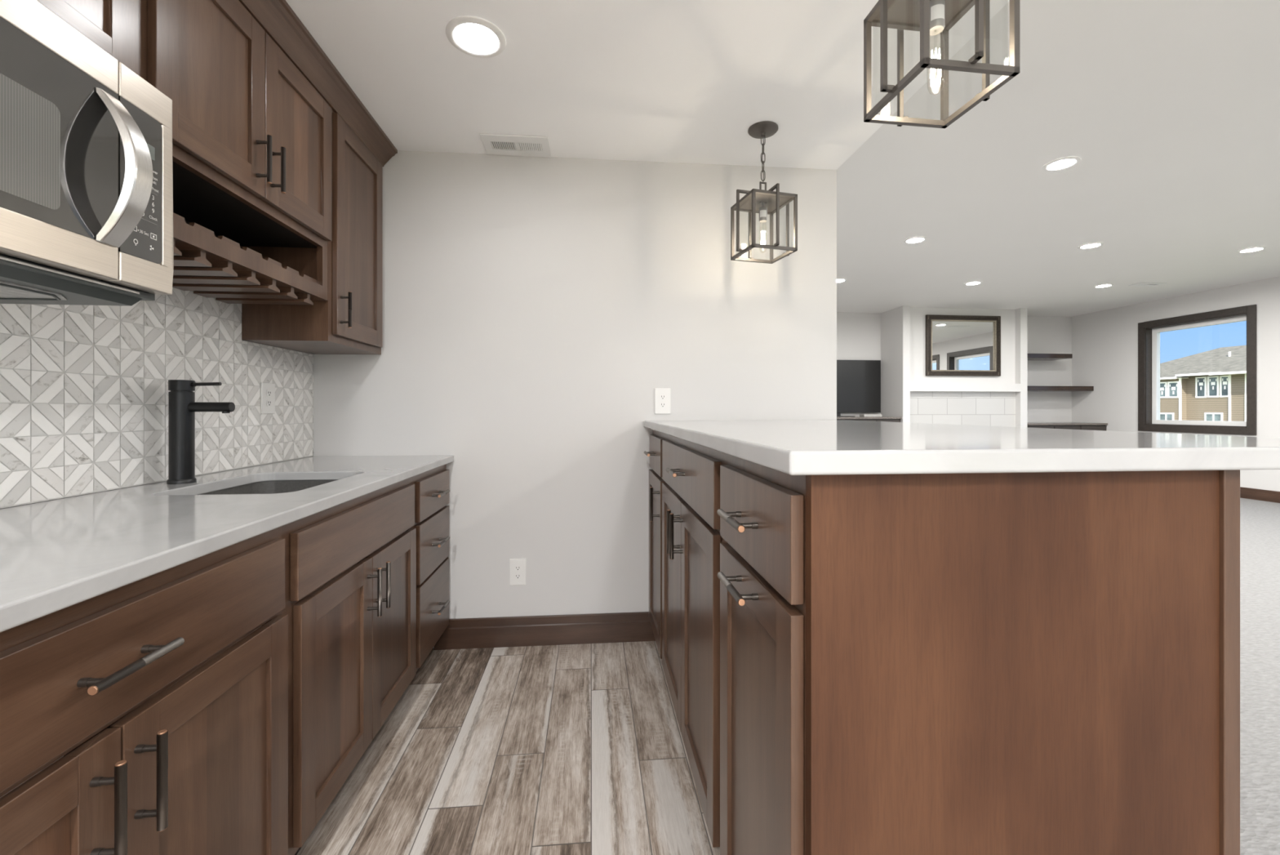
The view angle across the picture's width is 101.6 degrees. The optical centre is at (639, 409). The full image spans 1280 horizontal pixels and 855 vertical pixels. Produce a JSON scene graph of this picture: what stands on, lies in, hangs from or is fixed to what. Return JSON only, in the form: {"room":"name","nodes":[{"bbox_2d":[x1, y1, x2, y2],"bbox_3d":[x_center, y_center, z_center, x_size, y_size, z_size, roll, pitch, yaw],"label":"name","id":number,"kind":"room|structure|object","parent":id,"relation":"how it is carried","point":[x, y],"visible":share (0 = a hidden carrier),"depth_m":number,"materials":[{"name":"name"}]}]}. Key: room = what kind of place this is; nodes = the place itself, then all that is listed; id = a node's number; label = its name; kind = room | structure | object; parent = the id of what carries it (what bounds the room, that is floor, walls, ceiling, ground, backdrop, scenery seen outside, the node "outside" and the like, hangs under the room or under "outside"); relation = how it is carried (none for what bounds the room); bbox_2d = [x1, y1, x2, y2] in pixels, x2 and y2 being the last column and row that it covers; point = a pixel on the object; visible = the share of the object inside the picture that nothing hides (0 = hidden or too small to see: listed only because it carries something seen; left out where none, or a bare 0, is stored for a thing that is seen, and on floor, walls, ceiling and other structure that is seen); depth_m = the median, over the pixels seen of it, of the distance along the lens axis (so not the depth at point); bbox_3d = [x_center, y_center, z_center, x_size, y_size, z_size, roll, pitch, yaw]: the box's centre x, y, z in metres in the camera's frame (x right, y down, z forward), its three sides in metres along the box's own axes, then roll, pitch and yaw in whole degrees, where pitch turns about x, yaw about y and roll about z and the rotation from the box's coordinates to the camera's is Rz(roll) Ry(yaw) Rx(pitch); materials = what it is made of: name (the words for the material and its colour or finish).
{"room":"kitchen","nodes":[
{"label":"kitchen","id":0,"kind":"room"},
{"bbox_2d":[1,456,308,508],"bbox_3d":[-1.290,-0.279,-0.864,0.150,2.860,6.820,0,0,-5],"label":"wall","id":1,"kind":"structure","parent":0,"point":[308,456],"depth_m":1.41,"materials":[{"name":"paint"}]},
{"bbox_2d":[37,0,138,75],"bbox_3d":[-1.195,-0.920,0.703,0.328,0.498,0.842,0,0,-5],"label":"upper cabinet","id":2,"kind":"object","parent":1,"relation":"attached to","point":[113,25],"visible":0.26,"depth_m":1.05,"materials":[{"name":"brown wood"}]},
{"bbox_2d":[0,0,173,305],"bbox_3d":[-1.123,-0.438,0.723,0.450,0.455,0.762,0,0,-5],"label":"microwave","id":3,"kind":"object","parent":2,"relation":"attached to","point":[86,167],"visible":1,"depth_m":0.92,"materials":[{"name":"grey metal"}]},
{"bbox_2d":[239,0,397,166],"bbox_3d":[-1.228,-1.177,1.361,0.380,0.081,2.158,0,0,-5],"label":"crown molding","id":4,"kind":"structure","parent":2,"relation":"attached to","point":[277,19],"depth_m":1.80,"materials":[{"name":"brown wood"}]},
{"bbox_2d":[0,287,313,508],"bbox_3d":[-1.413,-0.095,1.344,0.001,0.622,2.159,0,0,-5],"label":"tile backsplash","id":5,"kind":"structure","parent":1,"relation":"attached to","point":[84,390],"depth_m":1.45,"materials":[{"name":"tile"}]},
{"bbox_2d":[260,382,275,413],"bbox_3d":[-1.475,-0.044,2.072,0.008,0.122,0.086,0,0,-5],"label":"wall outlet","id":6,"kind":"object","parent":5,"relation":"attached to","point":[267,389],"visible":1,"depth_m":2.06,"materials":[{"name":"white plastic"}]},
{"bbox_2d":[266,390,271,396],"bbox_3d":[-1.472,-0.064,2.072,0.001,0.025,0.033,0,0,-5],"label":"receptacle","id":7,"kind":"object","parent":6,"relation":"attached to","point":[268,393],"depth_m":2.07,"materials":[{"name":"white plastic"}]},
{"bbox_2d":[266,400,271,406],"bbox_3d":[-1.472,-0.025,2.072,0.001,0.025,0.033,0,0,-5],"label":"receptacle","id":8,"kind":"object","parent":6,"relation":"attached to","point":[268,402],"depth_m":2.07,"materials":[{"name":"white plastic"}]},
{"bbox_2d":[138,0,332,304],"bbox_3d":[-1.252,-0.771,1.531,0.368,0.795,0.818,0,0,-5],"label":"wine cabinet","id":9,"kind":"object","parent":1,"relation":"attached to","point":[252,135],"visible":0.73,"depth_m":1.50,"materials":[{"name":"brown wood"}]},
{"bbox_2d":[241,110,382,354],"bbox_3d":[-1.313,-0.713,2.187,0.368,0.913,0.495,0,0,-5],"label":"upper cabinet","id":10,"kind":"object","parent":1,"relation":"attached to","point":[349,322],"visible":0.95,"depth_m":2.08,"materials":[{"name":"brown wood"}]},
{"bbox_2d":[297,640,719,854],"bbox_3d":[-0.100,1.132,-0.738,2.244,0.002,6.550,0,0,-5],"label":"floor","id":11,"kind":"structure","parent":0,"point":[567,748],"depth_m":1.67,"materials":[{"name":"brown wood"}]},
{"bbox_2d":[0,526,288,854],"bbox_3d":[-1.027,0.690,0.716,0.664,0.883,0.838,0,0,-5],"label":"base cabinet","id":12,"kind":"object","parent":11,"relation":"on","point":[148,715],"visible":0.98,"depth_m":0.79,"materials":[{"name":"brown wood"}]},
{"bbox_2d":[281,476,416,854],"bbox_3d":[-1.105,0.690,1.555,0.664,0.883,0.846,0,0,-5],"label":"base cabinet","id":13,"kind":"object","parent":11,"relation":"on","point":[350,566],"visible":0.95,"depth_m":1.41,"materials":[{"name":"brown wood"}]},
{"bbox_2d":[412,463,449,672],"bbox_3d":[-1.167,0.690,2.212,0.664,0.883,0.473,0,0,-5],"label":"base cabinet","id":14,"kind":"object","parent":11,"relation":"on","point":[432,491],"visible":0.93,"depth_m":2.19,"materials":[{"name":"brown wood"}]},
{"bbox_2d":[0,454,453,632],"bbox_3d":[-1.100,0.232,1.363,0.641,0.030,2.179,0,0,-5],"label":"countertop","id":15,"kind":"structure","parent":14,"relation":"on","point":[57,554],"depth_m":0.99,"materials":[{"name":"white stone"}]},
{"bbox_2d":[166,379,235,484],"bbox_3d":[-1.302,0.066,1.548,0.172,0.303,0.067,0,0,-5],"label":"faucet","id":16,"kind":"object","parent":15,"relation":"on","point":[182,405],"visible":1,"depth_m":1.52,"materials":[{"name":"black metal"}]},
{"bbox_2d":[199,480,335,494],"bbox_3d":[-1.105,0.339,1.575,0.394,0.184,0.526,0,0,-5],"label":"sink","id":17,"kind":"object","parent":15,"relation":"in","point":[284,486],"visible":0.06,"depth_m":1.80,"materials":[{"name":"grey metal"}]},
{"bbox_2d":[644,429,666,658],"bbox_3d":[0.365,0.610,2.357,0.686,1.042,0.469,0,0,-5],"label":"base cabinet","id":18,"kind":"object","parent":11,"relation":"on","point":[655,480],"visible":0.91,"depth_m":2.29,"materials":[{"name":"brown wood"}]},
{"bbox_2d":[662,434,725,848],"bbox_3d":[0.430,0.610,1.661,0.686,1.042,0.928,0,0,-5],"label":"base cabinet","id":19,"kind":"object","parent":11,"relation":"on","point":[691,539],"visible":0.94,"depth_m":1.44,"materials":[{"name":"brown wood"}]},
{"bbox_2d":[644,419,1279,475],"bbox_3d":[0.626,0.070,1.669,1.043,0.032,1.892,0,0,-5],"label":"countertop","id":20,"kind":"structure","parent":19,"relation":"on","point":[789,446],"depth_m":0.76,"materials":[{"name":"white stone"}]},
{"bbox_2d":[716,453,1219,854],"bbox_3d":[0.495,0.610,0.970,0.687,1.042,0.460,0,0,-5],"label":"base cabinet","id":21,"kind":"object","parent":11,"relation":"on","point":[975,663],"visible":0.95,"depth_m":0.75,"materials":[{"name":"brown wood"}]},
{"bbox_2d":[1219,470,1239,854],"bbox_3d":[0.786,0.610,1.696,0.027,1.042,1.864,0,0,-5],"label":"panel","id":22,"kind":"object","parent":21,"relation":"attached to","point":[1229,480],"visible":0.11,"depth_m":0.77,"materials":[{"name":"brown wood"}]},
{"bbox_2d":[312,150,836,648],"bbox_3d":[-0.535,-0.279,5.479,2.533,2.860,5.910,0,0,-5],"label":"wall","id":23,"kind":"structure","parent":0,"point":[535,309],"depth_m":2.53,"materials":[{"name":"paint"}]},
{"bbox_2d":[509,558,526,585],"bbox_3d":[-0.585,0.780,2.502,0.078,0.126,0.008,0,0,-5],"label":"wall outlet","id":24,"kind":"object","parent":23,"relation":"attached to","point":[517,566],"visible":1,"depth_m":2.50,"materials":[{"name":"white plastic"}]},
{"bbox_2d":[514,565,521,570],"bbox_3d":[-0.585,0.760,2.499,0.033,0.025,0.001,0,0,-5],"label":"receptacle","id":25,"kind":"object","parent":24,"relation":"attached to","point":[516,567],"depth_m":2.50,"materials":[{"name":"white plastic"}]},
{"bbox_2d":[514,573,521,578],"bbox_3d":[-0.585,0.799,2.499,0.033,0.025,0.001,0,0,-5],"label":"receptacle","id":26,"kind":"object","parent":24,"relation":"attached to","point":[516,575],"depth_m":2.50,"materials":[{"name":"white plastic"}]},
{"bbox_2d":[434,611,655,649],"bbox_3d":[-0.430,1.062,2.511,1.080,0.137,0.019,0,0,-5],"label":"baseboard","id":27,"kind":"structure","parent":23,"relation":"attached to","point":[617,627],"depth_m":2.50,"materials":[{"name":"brown wood"}]},
{"bbox_2d":[654,387,670,413],"bbox_3d":[0.112,-0.041,2.567,0.078,0.126,0.008,0,0,-5],"label":"wall outlet","id":28,"kind":"object","parent":23,"relation":"attached to","point":[662,395],"visible":1,"depth_m":2.56,"materials":[{"name":"white plastic"}]},
{"bbox_2d":[659,394,666,399],"bbox_3d":[0.112,-0.060,2.564,0.033,0.025,0.001,0,0,-5],"label":"receptacle","id":29,"kind":"object","parent":28,"relation":"attached to","point":[661,396],"depth_m":2.56,"materials":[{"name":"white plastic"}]},
{"bbox_2d":[659,402,666,407],"bbox_3d":[0.112,-0.021,2.564,0.033,0.025,0.001,0,0,-5],"label":"receptacle","id":30,"kind":"object","parent":28,"relation":"attached to","point":[661,404],"depth_m":2.56,"materials":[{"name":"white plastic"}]},
{"bbox_2d":[285,0,1009,169],"bbox_3d":[0.044,-1.464,-0.724,2.533,0.490,6.550,0,0,-5],"label":"ceiling","id":31,"kind":"structure","parent":0,"point":[668,81],"depth_m":1.90,"materials":[{"name":"paint"}]},
{"bbox_2d":[445,15,506,57],"bbox_3d":[-0.536,-1.214,1.710,0.190,0.008,0.190,0,0,-5],"label":"recessed light","id":32,"kind":"object","parent":31,"relation":"in","point":[474,36],"visible":1,"depth_m":1.70,"materials":[{"name":"white plastic"}]},
{"bbox_2d":[479,133,551,157],"bbox_3d":[-0.569,-1.215,2.407,0.302,0.007,0.183,0,0,-5],"label":"ceiling vent","id":33,"kind":"object","parent":31,"relation":"in","point":[494,144],"visible":1,"depth_m":2.40,"materials":[{"name":"white plastic"}]},
{"bbox_2d":[730,120,797,263],"bbox_3d":[0.535,-0.944,2.270,0.249,0.550,0.249,0,0,-5],"label":"lantern pendant","id":34,"kind":"object","parent":31,"relation":"hanging from","point":[760,201],"visible":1,"depth_m":2.25,"materials":[{"name":"brown metal"}]},
{"bbox_2d":[759,201,767,222],"bbox_3d":[0.535,-0.859,2.269,0.035,0.083,0.035,0,0,-5],"label":"socket","id":35,"kind":"object","parent":34,"relation":"attached to","point":[762,210],"depth_m":2.26,"materials":[{"name":"white plastic"}]},
{"bbox_2d":[863,0,1019,128],"bbox_3d":[0.638,-0.944,1.126,0.251,0.550,0.251,0,0,-5],"label":"lantern pendant","id":36,"kind":"object","parent":31,"relation":"hanging from","point":[929,17],"visible":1,"depth_m":1.14,"materials":[{"name":"brown metal"}]},
{"bbox_2d":[929,0,945,35],"bbox_3d":[0.638,-0.859,1.126,0.035,0.083,0.035,0,0,-5],"label":"socket","id":37,"kind":"object","parent":36,"relation":"attached to","point":[937,7],"depth_m":1.11,"materials":[{"name":"white plastic"}]},
{"bbox_2d":[880,305,1027,426],"bbox_3d":[5.093,-0.239,8.511,2.085,2.740,0.620,0,0,-5],"label":"fireplace surround","id":38,"kind":"structure","parent":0,"point":[903,328],"depth_m":8.29,"materials":[{"name":"paint"}]},
{"bbox_2d":[910,391,1015,426],"bbox_3d":[5.112,0.424,8.299,1.849,1.411,0.012,0,0,-5],"label":"tile","id":39,"kind":"structure","parent":38,"relation":"attached to","point":[971,408],"depth_m":8.30,"materials":[{"name":"white tile"}]},
{"bbox_2d":[925,314,1000,376],"bbox_3d":[5.135,-1.010,8.289,1.249,0.958,0.037,0,0,-5],"label":"wall mirror","id":40,"kind":"object","parent":38,"relation":"attached to","point":[956,344],"visible":1,"depth_m":8.29,"materials":[{"name":"brown mirror"}]},
{"bbox_2d":[932,320,994,369],"bbox_3d":[5.134,-1.010,8.302,1.073,0.782,0.010,0,0,-5],"label":"mirror glass","id":41,"kind":"object","parent":40,"relation":"attached to","point":[956,344],"depth_m":8.30,"materials":[{"name":"silver mirror"}]},
{"bbox_2d":[836,311,1071,422],"bbox_3d":[4.066,-0.229,8.801,7.247,2.760,0.150,0,0,-5],"label":"wall","id":42,"kind":"structure","parent":0,"point":[858,334],"depth_m":8.99,"materials":[{"name":"paint"}]},
{"bbox_2d":[1027,353,1072,360],"bbox_3d":[6.619,-0.879,8.763,0.999,0.074,0.399,0,0,-5],"label":"floating shelf","id":43,"kind":"object","parent":42,"relation":"attached to","point":[1050,357],"visible":0.51,"depth_m":8.58,"materials":[{"name":"brown wood"}]},
{"bbox_2d":[1027,385,1093,391],"bbox_3d":[6.810,-0.346,8.781,1.383,0.078,0.399,0,0,-5],"label":"floating shelf","id":44,"kind":"object","parent":42,"relation":"attached to","point":[1030,388],"visible":0.56,"depth_m":8.61,"materials":[{"name":"brown wood"}]},
{"bbox_2d":[836,0,1279,316],"bbox_3d":[4.645,-1.659,2.598,7.247,0.100,12.610,0,0,-5],"label":"ceiling","id":45,"kind":"structure","parent":0,"point":[1169,109],"depth_m":3.54,"materials":[{"name":"paint"}]},
{"bbox_2d":[836,278,846,282],"bbox_3d":[2.473,-1.605,6.513,0.196,0.008,0.196,0,0,-5],"label":"recessed light","id":46,"kind":"object","parent":45,"relation":"in","point":[838,280],"visible":0.63,"depth_m":6.50,"materials":[{"name":"white plastic"}]},
{"bbox_2d":[903,236,926,243],"bbox_3d":[2.612,-1.605,4.955,0.196,0.008,0.196,0,0,-5],"label":"recessed light","id":47,"kind":"object","parent":45,"relation":"in","point":[914,239],"visible":1,"depth_m":4.94,"materials":[{"name":"white plastic"}]},
{"bbox_2d":[964,280,982,284],"bbox_3d":[4.246,-1.605,6.651,0.196,0.008,0.196,0,0,-5],"label":"recessed light","id":48,"kind":"object","parent":45,"relation":"in","point":[975,282],"visible":1,"depth_m":6.63,"materials":[{"name":"white plastic"}]},
{"bbox_2d":[1042,156,1080,170],"bbox_3d":[2.759,-1.605,3.418,0.196,0.008,0.196,0,0,-5],"label":"recessed light","id":49,"kind":"object","parent":45,"relation":"in","point":[1068,162],"visible":1,"depth_m":3.41,"materials":[{"name":"white plastic"}]},
{"bbox_2d":[1077,242,1103,248],"bbox_3d":[4.423,-1.605,5.123,0.196,0.008,0.196,0,0,-5],"label":"recessed light","id":50,"kind":"object","parent":45,"relation":"in","point":[1091,245],"visible":1,"depth_m":5.11,"materials":[{"name":"white plastic"}]},
{"bbox_2d":[1093,284,1113,287],"bbox_3d":[6.030,-1.605,6.790,0.196,0.008,0.196,0,0,-5],"label":"recessed light","id":51,"kind":"object","parent":45,"relation":"in","point":[1101,285],"visible":1,"depth_m":6.79,"materials":[{"name":"white plastic"}]},
{"bbox_2d":[1128,282,1166,285],"bbox_3d":[6.511,-1.605,6.695,0.353,0.007,0.160,0,0,-5],"label":"ceiling vent","id":52,"kind":"object","parent":45,"relation":"in","point":[1138,283],"visible":1,"depth_m":6.68,"materials":[{"name":"white plastic"}]},
{"bbox_2d":[1236,246,1266,253],"bbox_3d":[6.158,-1.605,5.255,0.196,0.008,0.196,0,0,-5],"label":"recessed light","id":53,"kind":"object","parent":45,"relation":"in","point":[1257,248],"visible":1,"depth_m":5.24,"materials":[{"name":"white plastic"}]},
{"bbox_2d":[1071,275,1279,491],"bbox_3d":[8.143,-0.229,2.925,0.180,2.760,12.610,0,0,-5],"label":"wall","id":54,"kind":"structure","parent":0,"point":[1104,343],"depth_m":7.98,"materials":[{"name":"paint"}]},
{"bbox_2d":[1137,304,1256,435],"bbox_3d":[7.721,-0.494,7.238,0.178,1.641,1.411,0,0,-5],"label":"window","id":55,"kind":"structure","parent":54,"relation":"in","point":[1148,331],"depth_m":7.38,"materials":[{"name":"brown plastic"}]},
{"bbox_2d":[1240,486,1279,502],"bbox_3d":[8.077,1.062,2.562,0.019,0.137,11.600,0,0,-5],"label":"baseboard","id":56,"kind":"structure","parent":54,"relation":"attached to","point":[1245,492],"depth_m":6.48,"materials":[{"name":"brown wood"}]},
{"bbox_2d":[1240,497,1279,854],"bbox_3d":[4.402,1.131,2.576,7.336,0.001,12.310,0,0,-5],"label":"floor","id":57,"kind":"structure","parent":0,"point":[1260,520],"depth_m":2.20,"materials":[{"name":"carpet"}]},
{"bbox_2d":[836,416,902,422],"bbox_3d":[3.247,0.625,8.349,1.619,1.012,0.594,0,0,-5],"label":"base cabinet","id":58,"kind":"object","parent":57,"relation":"on","point":[891,419],"visible":0.06,"depth_m":8.12,"materials":[{"name":"wood"}]},
{"bbox_2d":[836,360,880,416],"bbox_3d":[3.253,-0.348,8.534,1.485,0.932,0.190,0,0,-5],"label":"television","id":59,"kind":"object","parent":58,"relation":"on","point":[858,381],"visible":0.48,"depth_m":8.61,"materials":[{"name":"black plastic"}]},
{"bbox_2d":[859,413,881,416],"bbox_3d":[3.706,0.099,8.386,0.300,0.040,0.150,0,0,-5],"label":"media box","id":60,"kind":"object","parent":58,"relation":"on","point":[860,415],"visible":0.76,"depth_m":8.31,"materials":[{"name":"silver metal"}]},
{"bbox_2d":[1027,422,1107,430],"bbox_3d":[6.822,0.676,8.658,1.383,0.909,0.644,0,0,-5],"label":"base cabinet","id":61,"kind":"object","parent":57,"relation":"on","point":[1068,425],"visible":0.14,"depth_m":8.37,"materials":[{"name":"wood"}]},
{"label":"outside","id":62,"kind":"structure","parent":0,"visible":0},
{"label":"ground","id":63,"kind":"structure","parent":62,"visible":0},
{"bbox_2d":[1160,345,1246,421],"bbox_3d":[52.393,-1.549,40.147,14.600,7.960,23.200,0,0,-5],"label":"house","id":64,"kind":"structure","parent":63,"relation":"on","point":[1210,384],"depth_m":43.20,"materials":[{"name":"beige"}]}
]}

